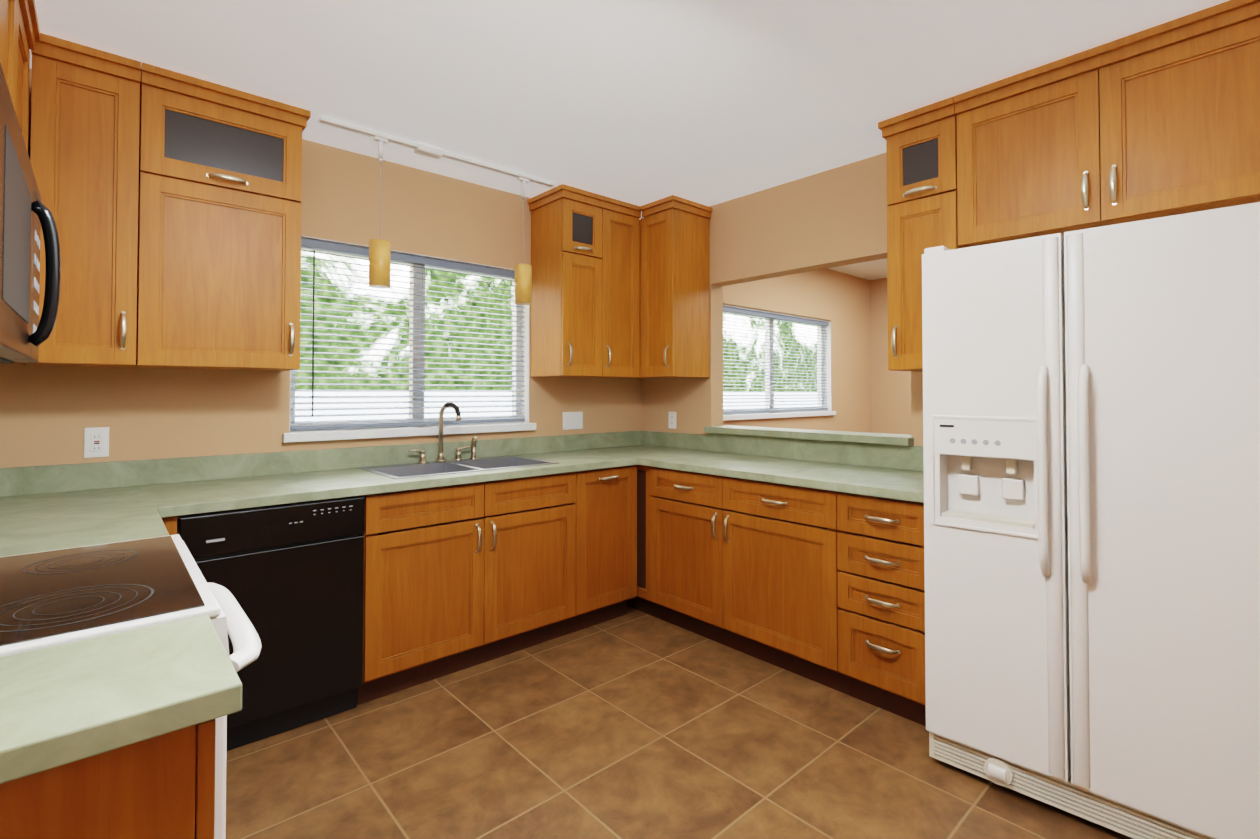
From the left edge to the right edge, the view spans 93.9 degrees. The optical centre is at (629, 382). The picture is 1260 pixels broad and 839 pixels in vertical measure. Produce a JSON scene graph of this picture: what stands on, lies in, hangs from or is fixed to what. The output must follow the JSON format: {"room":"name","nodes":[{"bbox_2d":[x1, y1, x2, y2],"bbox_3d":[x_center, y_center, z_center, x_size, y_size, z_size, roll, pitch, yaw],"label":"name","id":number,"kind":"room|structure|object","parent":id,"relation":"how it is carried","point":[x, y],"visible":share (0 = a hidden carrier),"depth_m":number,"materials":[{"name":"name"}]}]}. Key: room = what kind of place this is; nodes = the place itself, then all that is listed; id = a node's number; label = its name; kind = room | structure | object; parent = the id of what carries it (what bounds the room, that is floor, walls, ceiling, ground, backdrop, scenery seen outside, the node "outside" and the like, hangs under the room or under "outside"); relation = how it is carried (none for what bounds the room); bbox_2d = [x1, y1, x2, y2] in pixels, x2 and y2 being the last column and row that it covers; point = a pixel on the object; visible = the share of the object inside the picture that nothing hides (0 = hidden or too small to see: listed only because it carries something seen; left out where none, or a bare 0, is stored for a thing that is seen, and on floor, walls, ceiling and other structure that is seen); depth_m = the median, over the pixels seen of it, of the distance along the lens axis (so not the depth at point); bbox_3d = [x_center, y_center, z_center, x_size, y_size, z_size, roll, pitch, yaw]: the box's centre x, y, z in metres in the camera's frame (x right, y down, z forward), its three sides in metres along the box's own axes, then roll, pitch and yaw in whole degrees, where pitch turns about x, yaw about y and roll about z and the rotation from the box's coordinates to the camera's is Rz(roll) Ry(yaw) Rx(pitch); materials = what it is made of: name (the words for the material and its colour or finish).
{"room":"kitchen","nodes":[
{"label":"kitchen","id":0,"kind":"room"},
{"bbox_2d":[0,69,870,467],"bbox_3d":[0.077,0.012,4.332,7.200,2.700,0.150,1,-1,-42],"label":"wall","id":1,"kind":"structure","parent":0,"point":[48,415],"depth_m":2.96,"materials":[{"name":"brown paint"}]},
{"bbox_2d":[28,33,140,367],"bbox_3d":[-1.972,-0.605,2.137,0.277,1.087,0.377,1,-1,-42],"label":"upper cabinet","id":2,"kind":"object","parent":1,"relation":"attached to","point":[85,131],"visible":0.98,"depth_m":2.04,"materials":[{"name":"brown wood"}]},
{"bbox_2d":[84,427,108,457],"bbox_3d":[-2.071,0.232,2.286,0.072,0.116,0.008,1,-1,-42],"label":"outlet","id":3,"kind":"object","parent":1,"relation":"attached to","point":[96,441],"visible":1,"depth_m":2.28,"materials":[{"name":"white plastic"}]},
{"bbox_2d":[133,62,310,370],"bbox_3d":[-1.665,-0.600,2.414,0.547,1.087,0.377,1,-1,-42],"label":"upper cabinet","id":4,"kind":"object","parent":1,"relation":"attached to","point":[219,234],"visible":1,"depth_m":2.28,"materials":[{"name":"brown wood"}]},
{"bbox_2d":[282,423,535,442],"bbox_3d":[-1.117,0.263,3.188,1.360,0.042,0.122,1,-1,-42],"label":"sill","id":5,"kind":"structure","parent":1,"relation":"attached to","point":[308,436],"depth_m":3.05,"materials":[{"name":"white"}]},
{"bbox_2d":[289,235,529,432],"bbox_3d":[-1.145,-0.223,3.227,1.299,0.928,0.133,1,-1,-42],"label":"window","id":6,"kind":"structure","parent":1,"relation":"in","point":[525,344],"depth_m":3.24,"materials":[{"name":"white plastic"}]},
{"bbox_2d":[290,238,524,429],"bbox_3d":[-1.123,-0.226,3.203,1.276,0.912,0.056,1,-1,-42],"label":"window blind","id":7,"kind":"object","parent":6,"relation":"attached to","point":[314,245],"visible":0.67,"depth_m":3.13,"materials":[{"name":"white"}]},
{"bbox_2d":[563,412,582,429],"bbox_3d":[-0.369,0.247,3.816,0.160,0.114,0.012,1,-1,-42],"label":"light switch","id":8,"kind":"object","parent":1,"relation":"attached to","point":[572,420],"visible":1,"depth_m":3.81,"materials":[{"name":"white plastic"}]},
{"bbox_2d":[528,184,640,377],"bbox_3d":[-0.271,-0.578,3.669,0.623,1.087,0.377,1,-1,-42],"label":"upper cabinet","id":9,"kind":"object","parent":1,"relation":"attached to","point":[585,265],"visible":1,"depth_m":3.52,"materials":[{"name":"brown wood"}]},
{"bbox_2d":[723,305,830,414],"bbox_3d":[1.326,-0.177,5.451,1.849,0.914,0.133,1,-1,-42],"label":"window","id":10,"kind":"structure","parent":1,"relation":"in","point":[828,360],"depth_m":5.75,"materials":[{"name":"white plastic"}]},
{"bbox_2d":[723,306,828,413],"bbox_3d":[1.344,-0.180,5.432,1.826,0.897,0.044,1,-1,-42],"label":"window blind","id":11,"kind":"object","parent":10,"relation":"attached to","point":[767,315],"visible":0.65,"depth_m":5.41,"materials":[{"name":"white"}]},
{"bbox_2d":[723,411,835,420],"bbox_3d":[1.354,0.301,5.412,1.910,0.042,0.122,1,-1,-42],"label":"sill","id":12,"kind":"structure","parent":1,"relation":"attached to","point":[770,415],"depth_m":5.30,"materials":[{"name":"white"}]},
{"bbox_2d":[29,0,1228,219],"bbox_3d":[0.366,-1.309,1.351,3.610,0.262,5.000,1,-1,-42],"label":"ceiling","id":13,"kind":"structure","parent":0,"point":[703,102],"depth_m":2.17,"materials":[{"name":"white paint"}]},
{"bbox_2d":[319,115,554,304],"bbox_3d":[-0.895,-0.793,2.959,1.220,0.712,0.092,1,-1,-42],"label":"track light","id":14,"kind":"object","parent":13,"relation":"hanging from","point":[379,261],"visible":1,"depth_m":2.81,"materials":[{"name":"white metal"}]},
{"bbox_2d":[226,606,1132,838],"bbox_3d":[1.750,1.359,2.450,7.500,0.060,5.150,1,-1,-42],"label":"floor","id":15,"kind":"structure","parent":0,"point":[632,723],"depth_m":2.04,"materials":[{"name":"tile"}]},
{"bbox_2d":[0,719,215,838],"bbox_3d":[-0.854,0.860,0.654,0.606,0.877,0.292,1,-1,-42],"label":"base cabinet","id":16,"kind":"object","parent":15,"relation":"on","point":[161,786],"visible":0.52,"depth_m":0.70,"materials":[{"name":"brown wood"}]},
{"bbox_2d":[0,615,241,783],"bbox_3d":[-0.839,0.351,0.662,0.633,0.138,0.318,1,-1,-42],"label":"countertop","id":17,"kind":"structure","parent":16,"relation":"on","point":[64,704],"depth_m":0.74,"materials":[{"name":"laminate"}]},
{"bbox_2d":[0,534,261,838],"bbox_3d":[-1.137,0.838,1.075,0.717,0.912,0.702,1,-1,-42],"label":"range","id":18,"kind":"object","parent":15,"relation":"on","point":[51,598],"visible":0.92,"depth_m":1.07,"materials":[{"name":"white"}]},
{"bbox_2d":[161,516,176,534],"bbox_3d":[-1.571,0.883,1.965,0.079,0.876,0.080,1,-1,-42],"label":"base cabinet","id":19,"kind":"object","parent":15,"relation":"on","point":[170,523],"depth_m":1.96,"materials":[{"name":"brown wood"}]},
{"bbox_2d":[177,495,364,750],"bbox_3d":[-1.486,0.890,2.381,0.596,0.868,0.611,1,-1,-42],"label":"dishwasher","id":20,"kind":"object","parent":15,"relation":"on","point":[289,577],"visible":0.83,"depth_m":2.19,"materials":[{"name":"black"}]},
{"bbox_2d":[357,472,575,704],"bbox_3d":[-0.865,0.899,2.930,1.054,0.877,0.642,1,-1,-42],"label":"base cabinet","id":21,"kind":"object","parent":15,"relation":"on","point":[456,578],"visible":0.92,"depth_m":2.66,"materials":[{"name":"brown wood"}]},
{"bbox_2d":[0,470,183,556],"bbox_3d":[-1.587,0.366,1.495,0.636,0.138,0.506,1,-1,-42],"label":"countertop","id":22,"kind":"structure","parent":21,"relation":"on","point":[41,514],"depth_m":1.89,"materials":[{"name":"laminate"}]},
{"bbox_2d":[0,402,679,514],"bbox_3d":[-0.951,0.354,2.852,3.396,0.509,0.660,1,-1,-42],"label":"countertop","id":23,"kind":"structure","parent":21,"relation":"on","point":[216,483],"depth_m":2.71,"materials":[{"name":"laminate"}]},
{"bbox_2d":[409,402,477,463],"bbox_3d":[-0.966,0.264,3.128,0.388,0.319,0.156,1,-1,-42],"label":"faucet","id":24,"kind":"object","parent":23,"relation":"on","point":[459,452],"depth_m":3.16,"materials":[{"name":"silver metal"}]},
{"bbox_2d":[358,455,557,478],"bbox_3d":[-0.860,0.516,3.003,0.858,0.190,0.502,1,-1,-42],"label":"basin","id":25,"kind":"object","parent":23,"relation":"in","point":[448,465],"depth_m":3.06,"materials":[{"name":"silver metal"}]},
{"bbox_2d":[566,465,636,634],"bbox_3d":[-0.310,0.908,3.429,0.434,0.877,0.642,1,-1,-42],"label":"base cabinet","id":26,"kind":"object","parent":15,"relation":"on","point":[606,543],"visible":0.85,"depth_m":3.22,"materials":[{"name":"brown wood"}]},
{"bbox_2d":[627,465,660,618],"bbox_3d":[0.107,0.913,3.765,0.586,0.877,0.702,1,-1,-42],"label":"base cabinet","id":27,"kind":"object","parent":15,"relation":"on","point":[641,601],"visible":0.19,"depth_m":3.38,"materials":[{"name":"brown wood"}]},
{"bbox_2d":[650,467,847,694],"bbox_3d":[0.699,0.901,3.065,0.642,0.877,1.125,1,-1,-42],"label":"base cabinet","id":28,"kind":"object","parent":15,"relation":"on","point":[747,566],"visible":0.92,"depth_m":2.79,"materials":[{"name":"brown wood"}]},
{"bbox_2d":[837,492,925,725],"bbox_3d":[1.204,0.892,2.504,0.642,0.877,0.383,1,-1,-42],"label":"base cabinet","id":29,"kind":"object","parent":15,"relation":"on","point":[881,602],"visible":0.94,"depth_m":2.32,"materials":[{"name":"brown wood"}]},
{"bbox_2d":[640,433,923,502],"bbox_3d":[0.817,0.383,2.950,0.636,0.155,1.560,1,-1,-42],"label":"countertop","id":30,"kind":"structure","parent":29,"relation":"on","point":[877,470],"depth_m":3.02,"materials":[{"name":"laminate"}]},
{"bbox_2d":[922,202,1259,838],"bbox_3d":[1.562,0.417,1.933,0.722,1.782,0.913,1,-1,-42],"label":"fridge","id":31,"kind":"object","parent":15,"relation":"on","point":[1091,428],"visible":1,"depth_m":1.70,"materials":[{"name":"white"}]},
{"bbox_2d":[642,153,922,445],"bbox_3d":[1.707,-0.019,2.537,0.120,2.700,4.700,1,-1,-42],"label":"wall","id":32,"kind":"structure","parent":0,"point":[834,217],"depth_m":3.40,"materials":[{"name":"brown paint"}]},
{"bbox_2d":[614,195,711,378],"bbox_3d":[0.169,-0.575,3.878,0.377,1.087,0.655,1,-1,-42],"label":"upper cabinet","id":33,"kind":"object","parent":32,"relation":"attached to","point":[674,286],"visible":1,"depth_m":3.66,"materials":[{"name":"brown wood"}]},
{"bbox_2d":[668,412,675,428],"bbox_3d":[0.288,0.256,4.011,0.008,0.114,0.072,1,-1,-42],"label":"outlet","id":34,"kind":"object","parent":32,"relation":"attached to","point":[672,420],"visible":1,"depth_m":4.01,"materials":[{"name":"white plastic"}]},
{"bbox_2d":[704,425,913,445],"bbox_3d":[0.979,0.291,3.335,0.237,0.038,1.272,1,-1,-42],"label":"shelf","id":35,"kind":"object","parent":32,"relation":"attached to","point":[873,438],"visible":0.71,"depth_m":3.17,"materials":[{"name":"laminate"}]},
{"bbox_2d":[878,97,960,371],"bbox_3d":[1.326,-0.597,2.581,0.392,1.087,0.306,1,-1,-42],"label":"upper cabinet","id":36,"kind":"object","parent":32,"relation":"attached to","point":[921,150],"visible":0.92,"depth_m":2.49,"materials":[{"name":"brown wood"}]},
{"bbox_2d":[954,0,1259,247],"bbox_3d":[1.743,-0.850,2.123,0.392,0.597,0.934,1,-1,-42],"label":"upper cabinet","id":37,"kind":"object","parent":32,"relation":"attached to","point":[1161,120],"visible":1,"depth_m":1.98,"materials":[{"name":"brown wood"}]},
{"bbox_2d":[827,258,886,279],"bbox_3d":[3.041,-1.298,3.760,3.590,0.200,5.000,1,-1,-42],"label":"ceiling","id":38,"kind":"structure","parent":0,"point":[872,270],"depth_m":6.03,"materials":[{"name":"white paint"}]},
{"bbox_2d":[870,278,910,434],"bbox_3d":[4.319,0.021,4.888,0.150,2.700,4.700,1,-1,-42],"label":"wall","id":39,"kind":"structure","parent":0,"point":[890,401],"depth_m":6.48,"materials":[{"name":"brown paint"}]},
{"bbox_3d":[-0.920,-0.060,0.172,0.150,2.700,4.700,1,-1,-42],"label":"wall","id":40,"kind":"structure","parent":0,"visible":0},
{"bbox_2d":[0,0,39,365],"bbox_3d":[-1.915,-0.613,1.660,0.342,1.087,1.164,1,-1,-42],"label":"upper cabinet","id":41,"kind":"object","parent":40,"relation":"attached to","point":[19,30],"visible":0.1,"depth_m":1.74,"materials":[{"name":"brown wood"}]},
{"bbox_2d":[0,63,60,363],"bbox_3d":[-1.230,-0.279,0.957,0.427,0.460,0.782,1,-1,-42],"label":"over-the-range microwave","id":42,"kind":"object","parent":40,"relation":"attached to","point":[26,215],"visible":1,"depth_m":1.05,"materials":[{"name":"black"}]},
{"label":"outside","id":43,"kind":"structure","parent":0,"visible":0},
{"bbox_2d":[295,251,816,390],"bbox_3d":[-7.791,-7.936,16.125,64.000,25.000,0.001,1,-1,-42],"label":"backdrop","id":44,"kind":"structure","parent":43,"point":[369,298],"depth_m":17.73,"materials":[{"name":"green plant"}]},
{"bbox_3d":[-3.174,2.024,10.824,64.000,0.100,13.800,1,-1,-42],"label":"ground","id":45,"kind":"structure","parent":0,"visible":0},
{"bbox_2d":[295,392,816,420],"bbox_3d":[-2.462,1.056,10.049,44.000,1.810,0.170,1,-1,-42],"label":"fence","id":46,"kind":"object","parent":45,"relation":"on","point":[402,404],"depth_m":9.31,"materials":[{"name":"white"}]}
]}

